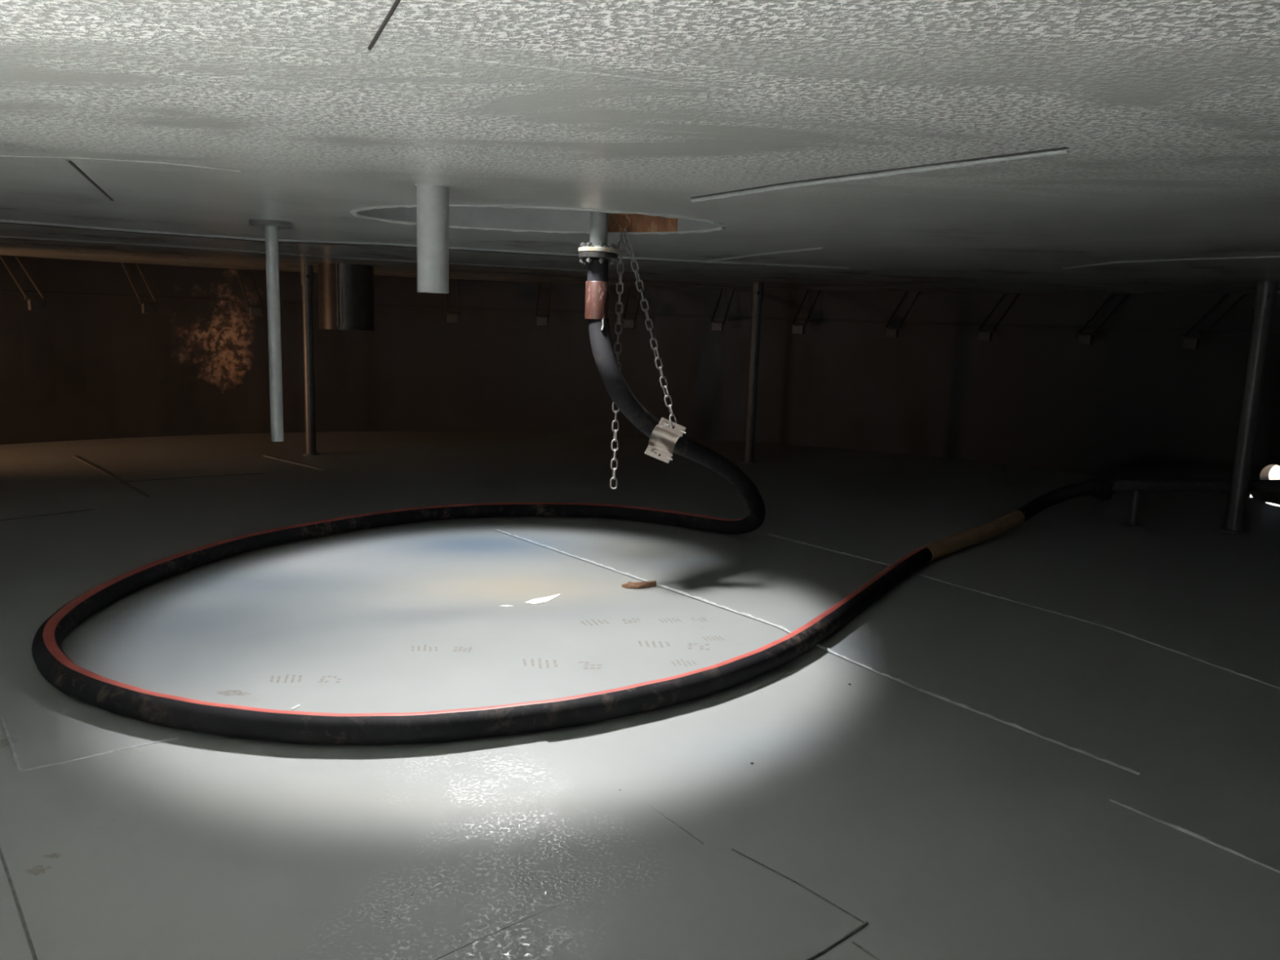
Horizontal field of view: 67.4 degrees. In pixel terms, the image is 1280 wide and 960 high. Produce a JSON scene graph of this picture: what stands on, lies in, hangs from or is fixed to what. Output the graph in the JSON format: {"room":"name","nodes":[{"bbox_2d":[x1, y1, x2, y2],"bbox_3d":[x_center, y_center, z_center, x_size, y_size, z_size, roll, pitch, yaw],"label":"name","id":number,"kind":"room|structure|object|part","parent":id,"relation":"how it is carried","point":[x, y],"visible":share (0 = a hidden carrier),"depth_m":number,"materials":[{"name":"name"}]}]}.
{"room":"storage tank interior","nodes":[
{"label":"storage tank interior","id":0,"kind":"room"},
{"bbox_2d":[0,255,173,444],"bbox_3d":[-6.201,-0.812,4.633,1.934,2.150,9.422,3,9,9],"label":"wall","id":1,"kind":"structure","parent":0,"point":[90,365],"depth_m":8.65,"materials":[{"name":"metal"}]},
{"bbox_2d":[0,431,1279,959],"bbox_3d":[-0.570,0.584,3.869,13.740,0.015,13.740,2,9,0],"label":"floor","id":2,"kind":"structure","parent":0,"point":[1056,736],"depth_m":3.06,"materials":[{"name":"grey paint"}]},
{"bbox_2d":[300,265,319,455],"bbox_3d":[-2.832,-1.016,8.216,0.146,1.609,0.146,2,9,0],"label":"support leg","id":3,"kind":"object","parent":2,"relation":"on","point":[306,271],"visible":0.91,"depth_m":8.18,"materials":[{"name":"paint"}]},
{"bbox_3d":[-2.858,-0.229,8.345,0.146,0.012,0.146,2,9,0],"label":"foot plate","id":4,"kind":"part","parent":3,"relation":"part of","materials":[{"name":"paint"}]},
{"bbox_2d":[499,604,512,607],"bbox_3d":[-0.578,0.544,4.141,0.054,0.003,0.024,6,10,22],"label":"plastic sliver","id":5,"kind":"object","parent":2,"relation":"on","point":[504,606],"visible":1,"depth_m":4.14,"materials":[{"name":"white plastic"}]},
{"bbox_2d":[524,594,560,604],"bbox_3d":[-0.419,0.530,4.255,0.203,0.003,0.066,-6,12,-41],"label":"plastic sliver","id":6,"kind":"object","parent":2,"relation":"on","point":[537,601],"visible":1,"depth_m":4.24,"materials":[{"name":"white plastic"}]},
{"bbox_2d":[31,241,1114,745],"bbox_3d":[0.118,-0.371,5.077,3.000,1.545,5.850,10,12,41],"label":"hose","id":7,"kind":"object","parent":2,"relation":"on","point":[83,685],"visible":0.97,"depth_m":3.56,"materials":[{"name":"black rubber"}]},
{"bbox_2d":[644,417,686,463],"bbox_3d":[0.110,-0.173,4.221,0.175,0.208,0.097,0,9,-9],"label":"saddle","id":8,"kind":"object","parent":7,"relation":"attached to","point":[663,439],"visible":1,"depth_m":4.24,"materials":[{"name":"silver metal"}]},
{"bbox_3d":[0.080,-0.113,4.242,0.123,0.080,0.014,0,9,-9],"label":"flange plate","id":9,"kind":"part","parent":8,"relation":"part of","materials":[{"name":"silver metal"}]},
{"bbox_3d":[0.141,-0.234,4.198,0.123,0.080,0.014,0,9,-9],"label":"flange plate","id":10,"kind":"part","parent":8,"relation":"part of","materials":[{"name":"silver metal"}]},
{"bbox_2d":[622,580,656,588],"bbox_3d":[-0.006,0.489,4.511,0.158,0.024,0.080,3,9,6],"label":"flake","id":11,"kind":"object","parent":2,"relation":"on","point":[645,584],"visible":1,"depth_m":4.50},
{"bbox_2d":[740,282,764,463],"bbox_3d":[1.017,-0.954,8.613,0.146,1.609,0.146,2,9,0],"label":"support leg","id":12,"kind":"object","parent":2,"relation":"on","point":[757,287],"visible":0.89,"depth_m":8.58,"materials":[{"name":"paint"}]},
{"bbox_3d":[0.991,-0.166,8.742,0.146,0.012,0.146,2,9,0],"label":"foot plate","id":13,"kind":"part","parent":12,"relation":"part of","materials":[{"name":"paint"}]},
{"bbox_2d":[1101,473,1279,527],"bbox_3d":[4.110,0.126,6.565,2.223,0.347,0.181,0,10,-12],"label":"drain line","id":14,"kind":"object","parent":2,"relation":"on","point":[1136,486],"visible":0.81,"depth_m":6.40,"materials":[{"name":"paint"}]},
{"bbox_2d":[1219,281,1278,533],"bbox_3d":[3.930,-0.457,6.182,0.158,1.609,0.158,2,9,0],"label":"support leg","id":15,"kind":"object","parent":2,"relation":"on","point":[1265,295],"visible":0.91,"depth_m":6.14,"materials":[{"name":"paint"}]},
{"bbox_3d":[3.904,0.331,6.312,0.158,0.012,0.158,2,9,0],"label":"foot plate","id":16,"kind":"part","parent":15,"relation":"part of","materials":[{"name":"paint"}]},
{"bbox_2d":[0,0,1279,293],"bbox_3d":[-0.511,-1.172,3.580,13.240,0.386,13.240,2,9,0],"label":"ceiling","id":17,"kind":"structure","parent":0,"point":[976,146],"depth_m":1.96,"materials":[{"name":"grey paint"}]},
{"bbox_2d":[0,255,47,310],"bbox_3d":[-5.061,-1.624,7.867,0.739,0.450,0.150,11,13,42],"label":"hanger","id":18,"kind":"object","parent":17,"relation":"hanging from","point":[33,304],"visible":0.98,"depth_m":7.68,"materials":[{"name":"metal"}]},
{"bbox_3d":[-5.112,-1.659,7.828,0.708,0.370,0.018,11,13,42],"label":"rod","id":19,"kind":"part","parent":18,"relation":"part of","materials":[{"name":"metal"}]},
{"bbox_3d":[-5.029,-1.671,7.914,0.708,0.370,0.018,11,13,42],"label":"rod","id":20,"kind":"part","parent":18,"relation":"part of","materials":[{"name":"metal"}]},
{"bbox_2d":[120,262,158,313],"bbox_3d":[-4.410,-1.700,8.459,0.150,0.450,0.739,-6,12,-38],"label":"hanger","id":21,"kind":"object","parent":17,"relation":"hanging from","point":[147,307],"visible":0.98,"depth_m":8.24,"materials":[{"name":"metal"}]},
{"bbox_3d":[-4.466,-1.737,8.427,0.018,0.370,0.708,-6,12,-38],"label":"rod","id":22,"kind":"part","parent":21,"relation":"part of","materials":[{"name":"metal"}]},
{"bbox_3d":[-4.372,-1.746,8.501,0.018,0.370,0.708,-6,12,-38],"label":"rod","id":23,"kind":"part","parent":21,"relation":"part of","materials":[{"name":"metal"}]},
{"bbox_2d":[235,268,265,316],"bbox_3d":[-3.647,-1.759,8.975,0.150,0.450,0.739,-4,11,-30],"label":"hanger","id":24,"kind":"object","parent":17,"relation":"hanging from","point":[255,311],"visible":0.96,"depth_m":8.72,"materials":[{"name":"metal"}]},
{"bbox_3d":[-3.705,-1.798,8.951,0.018,0.370,0.708,-4,11,-30],"label":"rod","id":25,"kind":"part","parent":24,"relation":"part of","materials":[{"name":"metal"}]},
{"bbox_3d":[-3.602,-1.804,9.011,0.018,0.370,0.708,-4,11,-30],"label":"rod","id":26,"kind":"part","parent":24,"relation":"part of","materials":[{"name":"metal"}]},
{"bbox_2d":[248,219,293,441],"bbox_3d":[-1.609,-0.648,4.225,0.176,0.958,0.176,2,9,0],"label":"support leg","id":27,"kind":"object","parent":17,"relation":"hanging from","point":[271,226],"visible":0.94,"depth_m":4.20,"materials":[{"name":"grey paint"}]},
{"bbox_3d":[-1.594,-1.109,4.149,0.176,0.024,0.176,2,9,0],"label":"plate","id":28,"kind":"part","parent":27,"relation":"part of","materials":[{"name":"paint"}]},
{"bbox_2d":[317,262,374,330],"bbox_3d":[-2.378,-1.480,7.770,0.430,0.520,0.441,2,9,0],"label":"pipe","id":29,"kind":"object","parent":17,"relation":"hanging from","point":[345,291],"visible":0.88,"depth_m":7.60,"materials":[{"name":"brown metal"}]},
{"bbox_2d":[414,182,450,293],"bbox_3d":[-0.614,-0.715,2.846,0.104,0.314,0.104,2,9,0],"label":"pipe","id":30,"kind":"object","parent":17,"relation":"hanging from","point":[432,199],"visible":0.97,"depth_m":2.81,"materials":[{"name":"grey metal"}]},
{"bbox_2d":[444,279,460,322],"bbox_3d":[-1.894,-1.814,9.659,0.150,0.450,0.739,0,10,-13],"label":"hanger","id":31,"kind":"object","parent":17,"relation":"hanging from","point":[451,317],"visible":0.94,"depth_m":9.35,"materials":[{"name":"metal"}]},
{"bbox_3d":[-1.954,-1.856,9.654,0.018,0.370,0.708,0,10,-13],"label":"rod","id":32,"kind":"part","parent":31,"relation":"part of","materials":[{"name":"metal"}]},
{"bbox_3d":[-1.837,-1.856,9.681,0.018,0.370,0.708,0,10,-13],"label":"rod","id":33,"kind":"part","parent":31,"relation":"part of","materials":[{"name":"metal"}]},
{"bbox_2d":[534,282,551,325],"bbox_3d":[-0.985,-1.806,9.797,0.150,0.450,0.739,1,9,-4],"label":"hanger","id":34,"kind":"object","parent":17,"relation":"hanging from","point":[542,320],"visible":0.96,"depth_m":9.49,"materials":[{"name":"metal"}]},
{"bbox_3d":[-1.044,-1.850,9.801,0.018,0.370,0.708,1,9,-4],"label":"rod","id":35,"kind":"part","parent":34,"relation":"part of","materials":[{"name":"metal"}]},
{"bbox_3d":[-0.925,-1.847,9.810,0.018,0.370,0.708,1,9,-4],"label":"rod","id":36,"kind":"part","parent":34,"relation":"part of","materials":[{"name":"metal"}]},
{"bbox_2d":[577,210,618,253],"bbox_3d":[-0.166,-1.180,3.962,0.168,0.474,0.168,2,9,0],"label":"drain pipe","id":37,"kind":"object","parent":17,"relation":"attached to","point":[598,220],"visible":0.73,"depth_m":3.95,"materials":[{"name":"metal"}]},
{"bbox_2d":[618,213,631,232],"bbox_3d":[-0.059,-1.241,4.064,0.070,0.378,0.049,2,9,0],"label":"hook","id":38,"kind":"object","parent":17,"relation":"hanging from","point":[628,217],"visible":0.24,"depth_m":4.08,"materials":[{"name":"paint"}]},
{"bbox_2d":[609,231,625,489],"bbox_3d":[-0.098,-0.510,4.173,0.030,1.120,0.030,8,11,33],"label":"chain","id":39,"kind":"object","parent":38,"relation":"hanging from","point":[620,252],"visible":0.77,"depth_m":4.15,"materials":[{"name":"grey metal"}]},
{"bbox_2d":[622,230,677,426],"bbox_3d":[0.045,-0.648,4.136,0.261,0.829,0.044,3,9,4],"label":"chain","id":40,"kind":"object","parent":38,"relation":"hanging from","point":[636,271],"visible":1,"depth_m":4.13,"materials":[{"name":"grey metal"}]},
{"bbox_2d":[622,285,642,328],"bbox_3d":[-0.075,-1.777,9.803,0.150,0.450,0.739,3,9,4],"label":"hanger","id":41,"kind":"object","parent":17,"relation":"hanging from","point":[628,322],"visible":0.97,"depth_m":9.49,"materials":[{"name":"metal"}]},
{"bbox_3d":[-0.132,-1.822,9.815,0.018,0.370,0.708,3,9,4],"label":"rod","id":42,"kind":"part","parent":41,"relation":"part of","materials":[{"name":"metal"}]},
{"bbox_3d":[-0.013,-1.816,9.807,0.018,0.370,0.708,3,9,4],"label":"rod","id":43,"kind":"part","parent":41,"relation":"part of","materials":[{"name":"metal"}]},
{"bbox_2d":[710,288,735,331],"bbox_3d":[0.836,-1.726,9.675,0.150,0.450,0.739,4,10,12],"label":"hanger","id":44,"kind":"object","parent":17,"relation":"hanging from","point":[716,326],"visible":0.97,"depth_m":9.38,"materials":[{"name":"metal"}]},
{"bbox_3d":[0.782,-1.772,9.697,0.018,0.370,0.708,4,10,12],"label":"rod","id":45,"kind":"part","parent":44,"relation":"part of","materials":[{"name":"metal"}]},
{"bbox_3d":[0.899,-1.764,9.671,0.018,0.370,0.708,4,10,12],"label":"rod","id":46,"kind":"part","parent":44,"relation":"part of","materials":[{"name":"metal"}]},
{"bbox_2d":[790,289,820,334],"bbox_3d":[1.633,-1.662,9.448,0.150,0.450,0.739,5,10,20],"label":"hanger","id":47,"kind":"object","parent":17,"relation":"hanging from","point":[798,329],"visible":0.96,"depth_m":9.18,"materials":[{"name":"metal"}]},
{"bbox_3d":[1.584,-1.709,9.476,0.018,0.370,0.708,5,10,20],"label":"rod","id":48,"kind":"part","parent":47,"relation":"part of","materials":[{"name":"metal"}]},
{"bbox_3d":[1.696,-1.698,9.436,0.018,0.370,0.708,5,10,20],"label":"rod","id":49,"kind":"part","parent":47,"relation":"part of","materials":[{"name":"metal"}]},
{"bbox_2d":[884,291,919,337],"bbox_3d":[2.480,-1.572,9.073,0.150,0.450,0.739,7,11,28],"label":"hanger","id":50,"kind":"object","parent":17,"relation":"hanging from","point":[891,331],"visible":0.98,"depth_m":8.82,"materials":[{"name":"metal"}]},
{"bbox_3d":[2.436,-1.620,9.108,0.018,0.370,0.708,7,11,28],"label":"rod","id":51,"kind":"part","parent":50,"relation":"part of","materials":[{"name":"metal"}]},
{"bbox_3d":[2.541,-1.607,9.052,0.018,0.370,0.708,7,11,28],"label":"rod","id":52,"kind":"part","parent":50,"relation":"part of","materials":[{"name":"metal"}]},
{"bbox_2d":[976,293,1020,341],"bbox_3d":[3.216,-1.471,8.609,0.150,0.450,0.739,9,12,36],"label":"hanger","id":53,"kind":"object","parent":17,"relation":"hanging from","point":[983,335],"visible":0.98,"depth_m":8.39,"materials":[{"name":"metal"}]},
{"bbox_3d":[3.179,-1.520,8.650,0.018,0.370,0.708,9,12,36],"label":"rod","id":54,"kind":"part","parent":53,"relation":"part of","materials":[{"name":"metal"}]},
{"bbox_3d":[3.275,-1.505,8.580,0.018,0.370,0.708,9,12,36],"label":"rod","id":55,"kind":"part","parent":53,"relation":"part of","materials":[{"name":"metal"}]},
{"bbox_2d":[1075,293,1129,345],"bbox_3d":[3.880,-1.357,8.048,0.150,0.450,0.739,11,13,44],"label":"hanger","id":56,"kind":"object","parent":17,"relation":"hanging from","point":[1084,339],"visible":0.99,"depth_m":7.87,"materials":[{"name":"metal"}]},
{"bbox_3d":[3.850,-1.406,8.094,0.018,0.370,0.708,11,13,44],"label":"rod","id":57,"kind":"part","parent":56,"relation":"part of","materials":[{"name":"metal"}]},
{"bbox_3d":[3.935,-1.389,8.011,0.018,0.370,0.708,11,13,44],"label":"rod","id":58,"kind":"part","parent":56,"relation":"part of","materials":[{"name":"metal"}]},
{"bbox_2d":[1180,293,1245,349],"bbox_3d":[4.435,-1.236,7.428,0.739,0.450,0.150,-5,12,-37],"label":"hanger","id":59,"kind":"object","parent":17,"relation":"hanging from","point":[1188,342],"visible":0.97,"depth_m":7.28,"materials":[{"name":"metal"}]},
{"bbox_3d":[4.412,-1.286,7.478,0.708,0.370,0.018,-5,12,-37],"label":"rod","id":60,"kind":"part","parent":59,"relation":"part of","materials":[{"name":"metal"}]},
{"bbox_3d":[4.485,-1.268,7.385,0.708,0.370,0.018,-5,12,-37],"label":"rod","id":61,"kind":"part","parent":59,"relation":"part of","materials":[{"name":"metal"}]},
{"bbox_2d":[165,265,1279,501],"bbox_3d":[1.415,-1.179,8.397,11.400,2.150,3.165,6,10,22],"label":"wall","id":62,"kind":"structure","parent":0,"point":[1133,402],"depth_m":9.65,"materials":[{"name":"metal"}]},
{"bbox_2d":[1257,462,1279,479],"bbox_3d":[5.046,-0.028,7.595,0.150,0.224,0.224,-4,11,-34],"label":"shell nozzle","id":63,"kind":"object","parent":62,"relation":"attached to","point":[1263,474],"visible":0.57,"depth_m":7.64,"materials":[{"name":"metal"}]},
{"label":"outside","id":64,"kind":"structure","parent":0,"visible":0},
{"bbox_2d":[1268,465,1279,479],"bbox_3d":[-0.571,0.620,3.875,120.000,0.001,120.000,2,9,0],"label":"ground","id":65,"kind":"structure","parent":64,"point":[1274,473],"depth_m":9.38,"materials":[{"name":"white"}]}
]}

